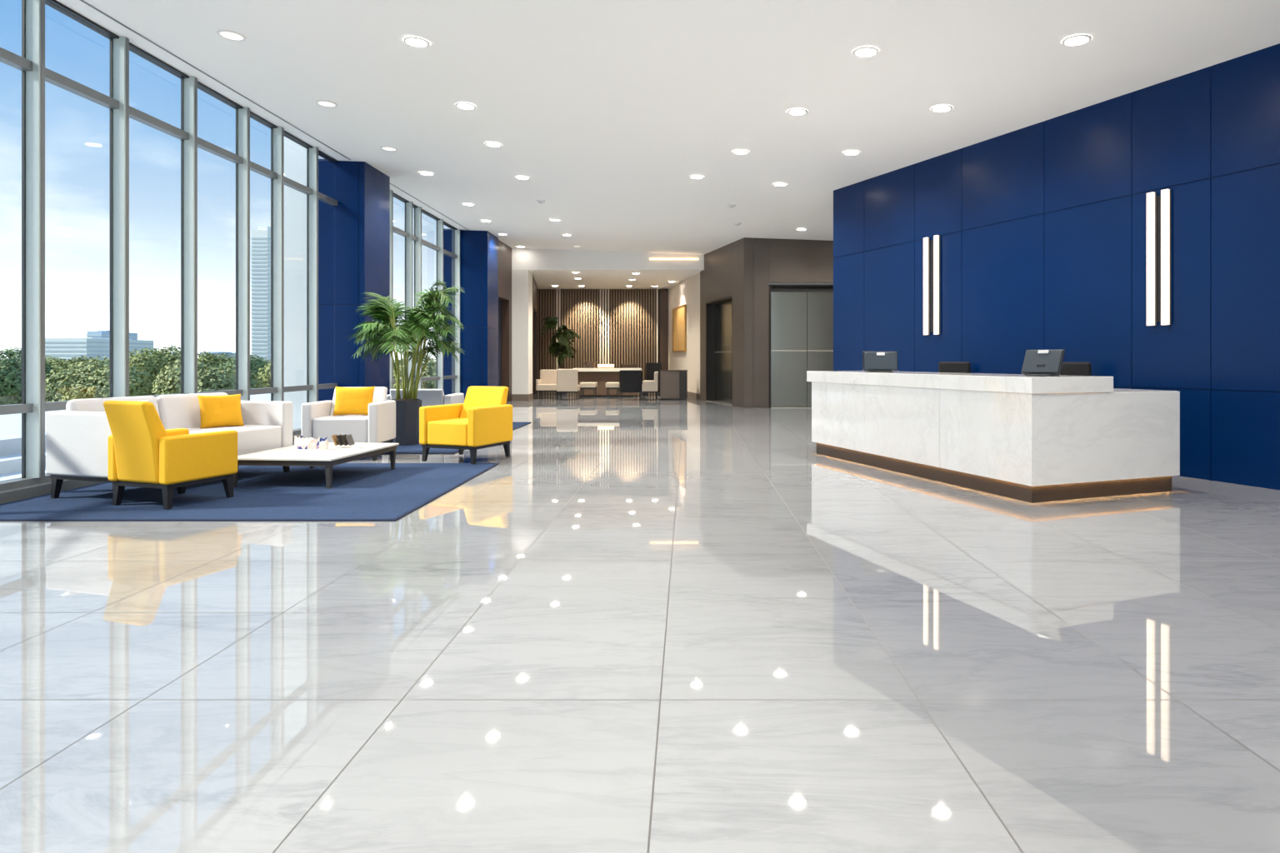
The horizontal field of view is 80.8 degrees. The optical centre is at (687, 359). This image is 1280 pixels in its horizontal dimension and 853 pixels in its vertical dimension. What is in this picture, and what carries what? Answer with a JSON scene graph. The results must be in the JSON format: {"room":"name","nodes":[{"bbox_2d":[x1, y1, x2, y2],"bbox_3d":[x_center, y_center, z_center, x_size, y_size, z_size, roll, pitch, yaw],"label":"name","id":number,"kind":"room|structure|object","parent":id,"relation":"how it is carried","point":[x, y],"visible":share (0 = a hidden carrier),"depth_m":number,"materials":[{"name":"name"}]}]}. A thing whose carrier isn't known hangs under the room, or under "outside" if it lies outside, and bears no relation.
{"room":"lobby","nodes":[
{"label":"lobby","id":0,"kind":"room"},
{"bbox_2d":[318,159,389,401],"bbox_3d":[-6.037,-1.113,13.495,0.925,4.726,1.090,0,0,0],"label":"column","id":1,"kind":"structure","parent":0,"point":[354,233],"depth_m":12.95,"materials":[{"name":"paint"}]},
{"bbox_2d":[393,400,422,445],"bbox_3d":[-4.120,0.911,10.950,0.429,0.645,0.429,0,0,0],"label":"planter","id":2,"kind":"object","parent":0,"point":[407,411],"depth_m":10.78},
{"bbox_2d":[443,228,498,399],"bbox_3d":[-5.895,-1.113,20.410,1.210,4.726,1.120,0,0,0],"label":"column","id":3,"kind":"structure","parent":0,"point":[479,249],"depth_m":19.85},
{"bbox_2d":[498,240,511,401],"bbox_3d":[-5.680,-1.080,21.930,0.640,4.660,1.900,0,0,0],"label":"wall","id":4,"kind":"structure","parent":0,"point":[504,251],"depth_m":22.55,"materials":[{"name":"brown wood"}]},
{"bbox_2d":[497,299,501,386],"bbox_3d":[-5.600,-0.275,21.825,0.100,3.030,1.430,0,0,0],"label":"door","id":5,"kind":"structure","parent":4,"relation":"in","point":[499,329],"depth_m":22.31,"materials":[{"name":"brown wood"}]},
{"bbox_2d":[511,270,532,394],"bbox_3d":[-5.125,-0.750,23.195,0.530,4.000,0.610,0,0,0],"label":"wall pier","id":6,"kind":"object","parent":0,"point":[522,280],"visible":0.86,"depth_m":22.89,"materials":[{"name":"white paint"}]},
{"bbox_2d":[511,393,532,400],"bbox_3d":[-5.125,1.150,23.192,0.550,0.200,0.635,0,0,0],"label":"baseboard","id":7,"kind":"structure","parent":6,"relation":"attached to","point":[514,397],"depth_m":22.88,"materials":[{"name":"beige laminate"}]},
{"bbox_2d":[532,275,538,399],"bbox_3d":[-5.598,-0.750,26.358,0.500,4.000,6.077,0,0,-9],"label":"wall","id":8,"kind":"structure","parent":0,"point":[535,291],"depth_m":27.34,"materials":[{"name":"brown wood"}]},
{"bbox_2d":[538,289,668,392],"bbox_3d":[-3.293,-0.750,29.203,5.653,4.000,0.295,0,0,0],"label":"wall","id":9,"kind":"structure","parent":0,"point":[617,327],"depth_m":29.09,"materials":[{"name":"brown wood"}]},
{"bbox_2d":[511,248,704,289],"bbox_3d":[-2.900,-3.200,26.550,8.600,0.900,7.300,0,0,0],"label":"ceiling","id":10,"kind":"structure","parent":0,"point":[549,267],"depth_m":22.90,"materials":[{"name":"white paint"}]},
{"bbox_2d":[650,258,698,259],"bbox_3d":[-0.410,-3.083,22.880,1.480,0.035,0.040,0,0,0],"label":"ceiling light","id":11,"kind":"structure","parent":10,"relation":"attached to","point":[650,258],"depth_m":22.88,"materials":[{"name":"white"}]},
{"bbox_2d":[0,392,1279,852],"bbox_3d":[1.325,1.375,12.000,15.350,0.250,36.400,0,0,0],"label":"floor","id":12,"kind":"structure","parent":0,"point":[652,626],"depth_m":3.11,"materials":[{"name":"tile"}]},
{"bbox_2d":[0,463,498,521],"bbox_3d":[-4.080,1.242,7.390,3.640,0.016,3.180,0,0,0],"label":"rug","id":13,"kind":"object","parent":12,"relation":"on","point":[358,492],"visible":0.74,"depth_m":6.67,"materials":[{"name":"carpet"}]},
{"bbox_2d":[45,392,292,500],"bbox_3d":[-5.033,0.796,7.480,0.850,0.875,1.950,0,0,16],"label":"sofa","id":14,"kind":"object","parent":13,"relation":"on","point":[77,437],"visible":0.52,"depth_m":6.91,"materials":[{"name":"white fabric"}]},
{"bbox_2d":[197,394,244,428],"bbox_3d":[-4.963,0.545,7.980,0.178,0.349,0.424,0,0,41],"label":"cushion","id":15,"kind":"object","parent":14,"relation":"on","point":[215,411],"visible":1,"depth_m":7.92,"materials":[{"name":"yellow fabric"}]},
{"bbox_2d":[103,400,237,509],"bbox_3d":[-4.500,0.786,6.507,0.690,0.895,0.791,0,0,18],"label":"armchair","id":16,"kind":"object","parent":13,"relation":"on","point":[142,453],"visible":1,"depth_m":6.25,"materials":[{"name":"yellow fabric"}]},
{"bbox_2d":[233,442,399,489],"bbox_3d":[-3.860,1.089,7.870,1.060,0.290,1.380,0,0,5],"label":"coffee table","id":17,"kind":"object","parent":13,"relation":"on","point":[286,456],"visible":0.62,"depth_m":7.42,"materials":[{"name":"stone"}]},
{"bbox_2d":[292,435,329,450],"bbox_3d":[-3.963,0.871,7.899,0.329,0.146,0.140,0,0,8],"label":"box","id":18,"kind":"object","parent":17,"relation":"on","point":[300,443],"visible":1,"depth_m":7.85,"materials":[{"name":"white paper"}]},
{"bbox_2d":[330,446,363,449],"bbox_3d":[-3.625,0.938,7.975,0.290,0.012,0.160,0,0,-6],"label":"tray","id":19,"kind":"object","parent":17,"relation":"on","point":[335,447],"visible":1,"depth_m":7.95,"materials":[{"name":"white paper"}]},
{"bbox_2d":[331,434,339,445],"bbox_3d":[-3.734,0.854,7.973,0.054,0.113,0.130,0,0,-6],"label":"leaflet","id":20,"kind":"object","parent":19,"relation":"on","point":[334,437],"visible":0.79,"depth_m":7.93,"materials":[{"name":"beige paper"}]},
{"bbox_2d":[335,434,344,445],"bbox_3d":[-3.684,0.854,7.973,0.054,0.113,0.130,0,0,-6],"label":"leaflet","id":21,"kind":"object","parent":19,"relation":"on","point":[339,438],"visible":0.79,"depth_m":7.93,"materials":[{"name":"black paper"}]},
{"bbox_2d":[340,434,349,445],"bbox_3d":[-3.634,0.854,7.973,0.054,0.113,0.130,0,0,-6],"label":"leaflet","id":22,"kind":"object","parent":19,"relation":"on","point":[343,437],"visible":0.86,"depth_m":7.93,"materials":[{"name":"black paper"}]},
{"bbox_2d":[345,434,354,446],"bbox_3d":[-3.584,0.854,7.973,0.054,0.113,0.130,0,0,-6],"label":"leaflet","id":23,"kind":"object","parent":19,"relation":"on","point":[349,437],"visible":1,"depth_m":7.95,"materials":[{"name":"paper"}]},
{"bbox_2d":[419,385,512,464],"bbox_3d":[-2.725,0.788,9.358,0.820,0.890,0.881,0,0,21],"label":"armchair","id":24,"kind":"object","parent":13,"relation":"on","point":[484,420],"visible":1,"depth_m":9.10,"materials":[{"name":"yellow fabric"}]},
{"bbox_2d":[301,386,395,460],"bbox_3d":[-4.314,0.805,9.626,0.930,0.890,0.761,0,0,-3],"label":"armchair","id":25,"kind":"object","parent":12,"relation":"on","point":[318,420],"visible":0.73,"depth_m":9.27,"materials":[{"name":"white fabric"}]},
{"bbox_2d":[333,386,374,415],"bbox_3d":[-4.293,0.530,9.655,0.501,0.372,0.179,0,0,-4],"label":"cushion","id":26,"kind":"object","parent":25,"relation":"on","point":[349,401],"visible":0.94,"depth_m":9.60,"materials":[{"name":"yellow fabric"}]},
{"bbox_2d":[381,422,531,454],"bbox_3d":[-4.250,1.242,12.425,2.300,0.016,4.950,0,0,0],"label":"rug","id":27,"kind":"object","parent":12,"relation":"on","point":[412,449],"visible":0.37,"depth_m":10.24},
{"bbox_2d":[346,279,464,445],"bbox_3d":[-4.082,0.021,11.002,1.620,2.425,1.599,0,0,-31],"label":"potted palm","id":28,"kind":"object","parent":27,"relation":"on","point":[418,322],"visible":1,"depth_m":10.85,"materials":[{"name":"plant"}]},
{"bbox_2d":[386,389,464,406],"bbox_3d":[-4.419,0.854,12.575,1.120,0.760,0.849,0,0,-2],"label":"armchair","id":29,"kind":"object","parent":27,"relation":"on","point":[429,397],"visible":0.3,"depth_m":12.20,"materials":[{"name":"white fabric"}]},
{"bbox_2d":[535,370,556,399],"bbox_3d":[-4.482,0.785,24.300,0.720,0.930,0.750,0,0,0],"label":"lounge chair","id":30,"kind":"object","parent":12,"relation":"on","point":[547,381],"visible":0.67,"depth_m":24.55,"materials":[{"name":"fabric"}]},
{"bbox_2d":[540,316,580,394],"bbox_3d":[-4.636,-0.148,27.204,1.348,2.797,1.264,0,0,32],"label":"potted tree","id":31,"kind":"object","parent":12,"relation":"on","point":[560,347],"visible":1,"depth_m":27.04,"materials":[{"name":"green plant"}]},
{"bbox_2d":[556,369,579,399],"bbox_3d":[-3.721,0.765,23.500,0.640,0.970,0.660,0,0,0],"label":"lounge chair","id":32,"kind":"object","parent":12,"relation":"on","point":[567,379],"visible":1,"depth_m":23.17,"materials":[{"name":"fabric"}]},
{"bbox_2d":[580,382,597,399],"bbox_3d":[-3.200,0.990,24.300,0.500,0.520,0.560,0,0,0],"label":"ottoman","id":33,"kind":"object","parent":12,"relation":"on","point":[583,386],"visible":0.98,"depth_m":24.04,"materials":[{"name":"fabric"}]},
{"bbox_2d":[580,382,597,387],"bbox_3d":[-3.200,0.810,24.300,0.500,0.160,0.560,0,0,0],"label":"cushion","id":34,"kind":"object","parent":33,"relation":"on","point":[582,384],"depth_m":24.02,"materials":[{"name":"fabric"}]},
{"bbox_2d":[573,368,642,397],"bbox_3d":[-2.692,0.765,25.400,2.270,0.970,0.700,0,0,0],"label":"console table","id":35,"kind":"object","parent":12,"relation":"on","point":[601,376],"visible":0.6,"depth_m":25.20,"materials":[{"name":"white laminate"}]},
{"bbox_2d":[583,361,596,368],"bbox_3d":[-3.302,0.172,25.400,0.427,0.215,0.427,0,0,0],"label":"planter box","id":36,"kind":"object","parent":35,"relation":"on","point":[587,364],"visible":1,"depth_m":25.25,"materials":[{"name":"brown wood"}]},
{"bbox_2d":[597,364,614,368],"bbox_3d":[-2.766,0.214,25.400,0.560,0.130,0.180,0,0,0],"label":"table lamp","id":37,"kind":"object","parent":35,"relation":"on","point":[599,366],"visible":1,"depth_m":25.32,"materials":[{"name":"white metal"}]},
{"bbox_2d":[605,382,619,399],"bbox_3d":[-2.417,0.990,24.300,0.420,0.520,0.560,0,0,0],"label":"ottoman","id":38,"kind":"object","parent":12,"relation":"on","point":[608,385],"visible":0.82,"depth_m":24.03,"materials":[{"name":"fabric"}]},
{"bbox_2d":[605,382,619,387],"bbox_3d":[-2.417,0.810,24.300,0.420,0.160,0.560,0,0,0],"label":"cushion","id":39,"kind":"object","parent":38,"relation":"on","point":[607,384],"depth_m":24.02,"materials":[{"name":"fabric"}]},
{"bbox_2d":[621,364,637,368],"bbox_3d":[-2.084,0.700,26.600,0.560,1.100,0.600,0,0,0],"label":"lounge chair","id":40,"kind":"object","parent":12,"relation":"on","point":[623,366],"visible":0.17,"depth_m":26.78,"materials":[{"name":"brown fabric"}]},
{"bbox_2d":[619,370,642,399],"bbox_3d":[-1.762,0.785,23.500,0.680,0.930,0.660,0,0,0],"label":"lounge chair","id":41,"kind":"object","parent":12,"relation":"on","point":[630,381],"visible":0.89,"depth_m":23.17,"materials":[{"name":"black fabric"}]},
{"bbox_2d":[641,371,658,399],"bbox_3d":[-1.162,0.810,23.500,0.500,0.880,0.600,0,0,0],"label":"lounge chair","id":42,"kind":"object","parent":12,"relation":"on","point":[647,386],"visible":1,"depth_m":23.20,"materials":[{"name":"fabric"}]},
{"bbox_2d":[645,362,661,395],"bbox_3d":[-1.198,0.675,26.300,0.540,1.150,0.600,0,0,0],"label":"lounge chair","id":43,"kind":"object","parent":12,"relation":"on","point":[651,367],"visible":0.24,"depth_m":26.48,"materials":[{"name":"black fabric"}]},
{"bbox_2d":[660,370,687,399],"bbox_3d":[-0.427,0.787,23.602,0.860,0.925,0.655,0,0,0],"label":"base cabinet","id":44,"kind":"object","parent":12,"relation":"on","point":[673,383],"visible":1,"depth_m":23.28,"materials":[{"name":"grey laminate"}]},
{"bbox_2d":[938,361,969,373],"bbox_3d":[3.742,0.637,10.634,0.640,1.225,0.584,0,0,30],"label":"office chair","id":45,"kind":"object","parent":12,"relation":"on","point":[943,367],"visible":0.09,"depth_m":10.79,"materials":[{"name":"black leather"}]},
{"bbox_2d":[806,370,1179,503],"bbox_3d":[3.144,0.700,8.618,1.820,1.100,3.920,0,0,-20],"label":"reception desk","id":46,"kind":"object","parent":12,"relation":"on","point":[1032,439],"visible":0.94,"depth_m":7.02,"materials":[{"name":"white stone"}]},
{"bbox_2d":[862,351,897,372],"bbox_3d":[2.356,0.023,9.200,0.430,0.254,0.180,0,0,-3],"label":"monitor","id":47,"kind":"object","parent":46,"relation":"on","point":[872,362],"visible":1,"depth_m":9.15,"materials":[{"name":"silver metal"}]},
{"bbox_2d":[806,370,1113,394],"bbox_3d":[2.736,0.222,8.468,0.950,0.143,3.920,0,0,-20],"label":"countertop","id":48,"kind":"structure","parent":46,"relation":"on","point":[1014,383],"depth_m":7.21,"materials":[{"name":"white stone"}]},
{"bbox_2d":[1020,349,1064,376],"bbox_3d":[3.291,0.027,6.970,0.180,0.246,0.360,0,0,-38],"label":"monitor","id":49,"kind":"object","parent":46,"relation":"on","point":[1037,362],"visible":0.98,"depth_m":6.95,"materials":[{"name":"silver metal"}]},
{"bbox_2d":[1113,388,1177,392],"bbox_3d":[3.604,0.310,8.745,0.869,0.030,3.754,0,0,-20],"label":"countertop","id":50,"kind":"structure","parent":46,"relation":"on","point":[1115,390],"depth_m":7.12,"materials":[{"name":"white stone"}]},
{"bbox_2d":[1060,362,1091,375],"bbox_3d":[4.444,0.637,8.730,0.640,1.225,0.584,0,0,30],"label":"office chair","id":51,"kind":"object","parent":12,"relation":"on","point":[1067,368],"visible":0.04,"depth_m":8.86,"materials":[{"name":"plastic"}]},
{"bbox_2d":[50,0,1279,254],"bbox_3d":[1.425,-3.333,8.350,15.150,0.823,29.100,0,0,0],"label":"ceiling","id":52,"kind":"structure","parent":0,"point":[608,108],"depth_m":8.78,"materials":[{"name":"white paint"}]},
{"bbox_2d":[80,0,350,159],"bbox_3d":[-5.777,-3.430,3.430,0.025,0.011,18.860,0,0,0],"label":"trim","id":53,"kind":"structure","parent":52,"relation":"attached to","point":[82,1],"depth_m":8.82,"materials":[{"name":"grey metal"}]},
{"bbox_2d":[216,29,246,41],"bbox_3d":[-4.764,-3.389,7.838,0.265,0.021,0.266,0,0,-6],"label":"recessed light","id":54,"kind":"object","parent":52,"relation":"in","point":[227,34],"visible":1,"depth_m":7.83,"materials":[{"name":"white"}]},
{"bbox_2d":[315,100,337,107],"bbox_3d":[-4.775,-3.389,9.926,0.265,0.021,0.266,0,0,-6],"label":"recessed light","id":55,"kind":"object","parent":52,"relation":"in","point":[322,102],"visible":1,"depth_m":9.91,"materials":[{"name":"white"}]},
{"bbox_2d":[380,145,398,151],"bbox_3d":[-4.788,-3.389,12.037,0.265,0.021,0.266,0,0,-6],"label":"recessed light","id":56,"kind":"object","parent":52,"relation":"in","point":[383,147],"visible":1,"depth_m":12.03,"materials":[{"name":"white"}]},
{"bbox_2d":[403,36,429,48],"bbox_3d":[-2.833,-3.322,7.845,0.265,0.021,0.266,0,0,-6],"label":"recessed light","id":57,"kind":"object","parent":52,"relation":"in","point":[415,42],"visible":1,"depth_m":7.83,"materials":[{"name":"white"}]},
{"bbox_2d":[419,171,434,175],"bbox_3d":[-4.745,-3.388,13.643,0.265,0.021,0.266,0,0,-6],"label":"recessed light","id":58,"kind":"object","parent":52,"relation":"in","point":[426,173],"visible":1,"depth_m":13.63,"materials":[{"name":"white"}]},
{"bbox_2d":[390,183,468,229],"bbox_3d":[-5.777,-3.430,16.950,0.025,0.011,5.600,0,0,0],"label":"trim","id":59,"kind":"structure","parent":52,"relation":"attached to","point":[390,183],"depth_m":16.62,"materials":[{"name":"grey metal"}]},
{"bbox_2d":[455,102,476,109],"bbox_3d":[-2.906,-3.324,9.833,0.265,0.021,0.266,0,0,-6],"label":"recessed light","id":60,"kind":"object","parent":52,"relation":"in","point":[465,106],"visible":1,"depth_m":9.82,"materials":[{"name":"white"}]},
{"bbox_2d":[461,203,474,205],"bbox_3d":[-4.777,-3.389,16.348,0.265,0.021,0.266,0,0,-6],"label":"recessed light","id":61,"kind":"object","parent":52,"relation":"in","point":[465,204],"visible":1,"depth_m":16.34,"materials":[{"name":"white"}]},
{"bbox_2d":[480,220,491,222],"bbox_3d":[-4.930,-3.394,18.335,0.265,0.021,0.266,0,0,6],"label":"recessed light","id":62,"kind":"object","parent":52,"relation":"in","point":[484,221],"visible":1,"depth_m":18.33,"materials":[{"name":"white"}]},
{"bbox_2d":[484,141,502,147],"bbox_3d":[-3.001,-3.328,11.591,0.265,0.021,0.266,0,0,-6],"label":"recessed light","id":63,"kind":"object","parent":52,"relation":"in","point":[492,144],"visible":1,"depth_m":11.58,"materials":[{"name":"white"}]},
{"bbox_2d":[515,175,529,179],"bbox_3d":[-3.016,-3.328,13.710,0.265,0.021,0.266,0,0,-6],"label":"recessed light","id":64,"kind":"object","parent":52,"relation":"in","point":[521,177],"visible":1,"depth_m":13.70,"materials":[{"name":"white"}]},
{"bbox_2d":[536,200,544,203],"bbox_3d":[-3.076,-3.315,15.729,0.178,0.052,0.178,0,0,-8],"label":"smoke detector","id":65,"kind":"object","parent":52,"relation":"attached to","point":[537,201],"visible":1,"depth_m":15.68,"materials":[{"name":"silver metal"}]},
{"bbox_2d":[549,219,560,221],"bbox_3d":[-3.162,-3.333,17.899,0.265,0.021,0.266,0,0,6],"label":"recessed light","id":66,"kind":"object","parent":52,"relation":"in","point":[552,220],"visible":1,"depth_m":17.89,"materials":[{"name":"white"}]},
{"bbox_2d":[689,175,704,179],"bbox_3d":[0.161,-3.219,13.199,0.265,0.021,0.266,0,0,-6],"label":"recessed light","id":67,"kind":"object","parent":52,"relation":"in","point":[693,177],"visible":1,"depth_m":13.19,"materials":[{"name":"white"}]},
{"bbox_2d":[727,204,735,207],"bbox_3d":[0.912,-3.177,15.486,0.178,0.052,0.178,0,0,7],"label":"smoke detector","id":68,"kind":"object","parent":52,"relation":"attached to","point":[728,205],"visible":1,"depth_m":15.44,"materials":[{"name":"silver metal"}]},
{"bbox_2d":[732,149,749,154],"bbox_3d":[0.820,-3.196,11.533,0.265,0.021,0.266,0,0,-6],"label":"recessed light","id":69,"kind":"object","parent":52,"relation":"in","point":[739,152],"visible":1,"depth_m":11.52,"materials":[{"name":"white"}]},
{"bbox_2d":[772,182,787,186],"bbox_3d":[1.670,-3.167,13.540,0.265,0.021,0.266,0,0,-6],"label":"recessed light","id":70,"kind":"object","parent":52,"relation":"in","point":[777,184],"visible":1,"depth_m":13.53,"materials":[{"name":"white"}]},
{"bbox_2d":[786,108,807,115],"bbox_3d":[1.410,-3.175,9.614,0.265,0.021,0.266,0,0,-6],"label":"recessed light","id":71,"kind":"object","parent":52,"relation":"in","point":[794,112],"visible":1,"depth_m":9.60,"materials":[{"name":"white"}]},
{"bbox_2d":[795,228,807,230],"bbox_3d":[2.738,-3.130,17.986,0.265,0.021,0.266,0,0,-6],"label":"recessed light","id":72,"kind":"object","parent":52,"relation":"in","point":[798,229],"visible":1,"depth_m":17.98,"materials":[{"name":"white"}]},
{"bbox_2d":[842,150,860,155],"bbox_3d":[2.489,-3.138,11.371,0.265,0.021,0.266,0,0,6],"label":"recessed light","id":73,"kind":"object","parent":52,"relation":"in","point":[850,152],"visible":1,"depth_m":11.36,"materials":[{"name":"white"}]},
{"bbox_2d":[852,46,879,58],"bbox_3d":[1.833,-3.161,7.708,0.265,0.021,0.266,0,0,-6],"label":"recessed light","id":74,"kind":"object","parent":52,"relation":"in","point":[863,52],"visible":1,"depth_m":7.69,"materials":[{"name":"white"}]},
{"bbox_2d":[930,105,953,112],"bbox_3d":[3.154,-3.115,9.307,0.265,0.021,0.266,0,0,-6],"label":"recessed light","id":75,"kind":"object","parent":52,"relation":"in","point":[939,108],"visible":1,"depth_m":9.29,"materials":[{"name":"white"}]},
{"bbox_2d":[1061,34,1092,46],"bbox_3d":[3.772,-3.094,7.270,0.265,0.021,0.266,0,0,-6],"label":"recessed light","id":76,"kind":"object","parent":52,"relation":"in","point":[1077,40],"visible":1,"depth_m":7.26,"materials":[{"name":"white"}]},
{"bbox_2d":[668,272,699,394],"bbox_3d":[-0.056,-0.750,26.222,0.200,4.000,6.120,0,0,-12],"label":"wall","id":77,"kind":"structure","parent":0,"point":[687,292],"depth_m":25.11,"materials":[{"name":"beige paint"}]},
{"bbox_2d":[672,304,686,352],"bbox_3d":[-0.298,-1.090,26.725,0.068,1.620,2.330,0,0,-12],"label":"framed canvas","id":78,"kind":"object","parent":77,"relation":"attached to","point":[679,313],"visible":1,"depth_m":26.60,"materials":[{"name":"gold metal"}]},
{"bbox_2d":[687,391,699,399],"bbox_3d":[-0.166,1.160,26.225,0.015,0.180,5.970,0,0,-12],"label":"baseboard","id":79,"kind":"structure","parent":77,"relation":"attached to","point":[692,395],"depth_m":24.39,"materials":[{"name":"beige laminate"}]},
{"bbox_2d":[700,237,833,408],"bbox_3d":[2.180,-1.009,20.747,6.107,4.519,2.789,0,0,43],"label":"wall","id":80,"kind":"structure","parent":0,"point":[743,269],"depth_m":19.50,"materials":[{"name":"paint"}]},
{"bbox_2d":[705,295,732,405],"bbox_3d":[1.110,-0.250,21.608,0.460,3.000,2.440,0,0,-16],"label":"door","id":81,"kind":"structure","parent":80,"relation":"in","point":[718,312],"depth_m":22.30,"materials":[{"name":"brown metal"}]},
{"bbox_2d":[768,284,833,408],"bbox_3d":[3.310,-0.361,19.590,2.394,3.222,0.220,0,0,0],"label":"door","id":82,"kind":"structure","parent":80,"relation":"in","point":[801,316],"depth_m":19.62,"materials":[{"name":"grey metal"}]},
{"bbox_2d":[833,43,1279,489],"bbox_3d":[5.414,-0.969,8.222,0.350,4.439,12.600,0,0,-24],"label":"wall","id":83,"kind":"structure","parent":0,"point":[1041,227],"depth_m":8.77,"materials":[{"name":"paint"}]},
{"bbox_2d":[923,235,939,334],"bbox_3d":[3.740,-1.135,11.472,0.074,1.500,0.298,0,0,-24],"label":"wall sconce","id":84,"kind":"object","parent":83,"relation":"attached to","point":[931,247],"visible":1,"depth_m":11.51,"materials":[{"name":"grey metal"}]},
{"bbox_2d":[1146,189,1171,325],"bbox_3d":[5.176,-1.115,8.232,0.074,1.470,0.235,0,0,-24],"label":"wall sconce","id":85,"kind":"object","parent":83,"relation":"attached to","point":[1158,207],"visible":1,"depth_m":8.26,"materials":[{"name":"grey metal"}]},
{"label":"outside","id":86,"kind":"structure","parent":0,"visible":0},
{"bbox_2d":[0,393,270,480],"bbox_3d":[-14.650,1.630,10.000,16.500,1.040,60.000,0,0,0],"label":"terrace","id":87,"kind":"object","parent":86,"point":[10,424],"visible":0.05,"depth_m":10.60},
{"bbox_2d":[284,136,324,429],"bbox_3d":[-7.330,-1.625,14.200,0.660,6.250,0.600,0,0,0],"label":"window pane","id":88,"kind":"structure","parent":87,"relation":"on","point":[295,155],"depth_m":13.90,"materials":[{"name":"glass"}]},
{"bbox_3d":[-6.225,-3.625,8.350,0.149,0.210,29.100,0,0,0],"label":"wall","id":89,"kind":"structure","parent":0,"visible":0},
{"bbox_2d":[0,0,337,504],"bbox_3d":[-6.050,-1.133,3.475,0.260,4.765,18.950,0,0,0],"label":"window","id":90,"kind":"structure","parent":89,"relation":"in","point":[34,482],"depth_m":7.97,"materials":[{"name":"grey metal"}]},
{"bbox_2d":[390,190,460,393],"bbox_3d":[-6.050,-1.133,16.950,0.260,4.765,5.800,0,0,0],"label":"window","id":91,"kind":"structure","parent":89,"relation":"in","point":[407,233],"depth_m":16.82,"materials":[{"name":"grey metal"}]},
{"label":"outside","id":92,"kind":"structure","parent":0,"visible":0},
{"bbox_3d":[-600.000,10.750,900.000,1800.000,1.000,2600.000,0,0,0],"label":"ground","id":93,"kind":"structure","parent":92,"visible":0},
{"bbox_2d":[0,346,66,404],"bbox_3d":[-41.713,4.730,46.002,5.893,11.061,6.159,0,0,-34],"label":"tree","id":94,"kind":"object","parent":93,"relation":"on","point":[10,369],"visible":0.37,"depth_m":44.53,"materials":[{"name":"green plant"}]},
{"bbox_2d":[45,355,87,365],"bbox_3d":[-65.286,4.881,77.930,6.908,10.758,5.517,0,0,-40],"label":"tree","id":95,"kind":"object","parent":93,"relation":"on","point":[54,357],"visible":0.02,"depth_m":78.00,"materials":[{"name":"green plant"}]},
{"bbox_2d":[45,355,103,394],"bbox_3d":[-44.981,4.962,53.269,6.442,10.595,6.295,0,0,20],"label":"tree","id":96,"kind":"object","parent":93,"relation":"on","point":[62,362],"visible":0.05,"depth_m":53.37,"materials":[{"name":"green plant"}]},
{"bbox_2d":[45,337,154,362],"bbox_3d":[-267.022,0.210,339.975,21.533,20.079,40.250,0,0,0],"label":"office building","id":97,"kind":"structure","parent":93,"relation":"on","point":[67,348],"depth_m":319.98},
{"bbox_2d":[45,355,161,402],"bbox_3d":[-35.603,4.989,46.045,6.952,10.543,5.392,0,0,6],"label":"hedge","id":98,"kind":"object","parent":93,"relation":"on","point":[82,381],"visible":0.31,"depth_m":44.56,"materials":[{"name":"green plant"}]},
{"bbox_2d":[86,330,137,339],"bbox_3d":[-304.471,-2.519,397.475,7.686,25.538,25.250,0,0,0],"label":"office tower","id":99,"kind":"structure","parent":93,"relation":"on","point":[103,334],"depth_m":386.30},
{"bbox_2d":[105,345,180,391],"bbox_3d":[-43.282,4.526,60.273,6.442,11.469,6.295,0,0,21],"label":"tree","id":100,"kind":"object","parent":93,"relation":"on","point":[159,359],"visible":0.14,"depth_m":59.41,"materials":[{"name":"green plant"}]},
{"bbox_2d":[150,358,266,394],"bbox_3d":[-29.971,5.042,47.016,5.392,10.435,6.952,0,0,-1],"label":"tree","id":101,"kind":"object","parent":93,"relation":"on","point":[208,380],"visible":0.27,"depth_m":45.22,"materials":[{"name":"green plant"}]},
{"bbox_2d":[197,350,235,369],"bbox_3d":[-50.732,4.635,81.572,6.134,11.251,6.617,0,0,-39],"label":"tree","id":102,"kind":"object","parent":93,"relation":"on","point":[210,359],"visible":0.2,"depth_m":80.45,"materials":[{"name":"green plant"}]},
{"bbox_2d":[200,351,235,359],"bbox_3d":[-274.244,2.757,439.975,10.711,14.986,20.250,0,0,0],"label":"building","id":103,"kind":"structure","parent":93,"relation":"on","point":[212,352],"depth_m":435.71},
{"bbox_2d":[214,356,269,387],"bbox_3d":[-36.690,4.993,61.965,5.893,10.534,6.159,0,0,20],"label":"tree","id":104,"kind":"object","parent":93,"relation":"on","point":[252,363],"visible":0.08,"depth_m":61.49,"materials":[{"name":"green plant"}]},
{"bbox_2d":[250,355,269,375],"bbox_3d":[-40.165,4.844,69.874,5.513,10.834,5.054,0,0,33],"label":"tree","id":105,"kind":"object","parent":93,"relation":"on","point":[266,360],"visible":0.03,"depth_m":70.02,"materials":[{"name":"green plant"}]},
{"bbox_2d":[250,225,270,361],"bbox_3d":[-148.344,-18.238,264.475,5.689,56.976,9.250,0,0,0],"label":"apartment tower","id":106,"kind":"structure","parent":93,"relation":"on","point":[261,237],"depth_m":260.02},
{"bbox_2d":[254,361,270,388],"bbox_3d":[-28.093,4.798,54.266,6.295,10.923,6.442,0,0,24],"label":"tree","id":107,"kind":"object","parent":93,"relation":"on","point":[266,377],"visible":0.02,"depth_m":52.08,"materials":[{"name":"green plant"}]},
{"bbox_2d":[393,356,436,389],"bbox_3d":[-18.084,4.989,49.958,6.952,10.543,5.392,0,0,14],"label":"tree","id":108,"kind":"object","parent":93,"relation":"on","point":[430,370],"visible":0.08,"depth_m":48.10,"materials":[{"name":"green plant"}]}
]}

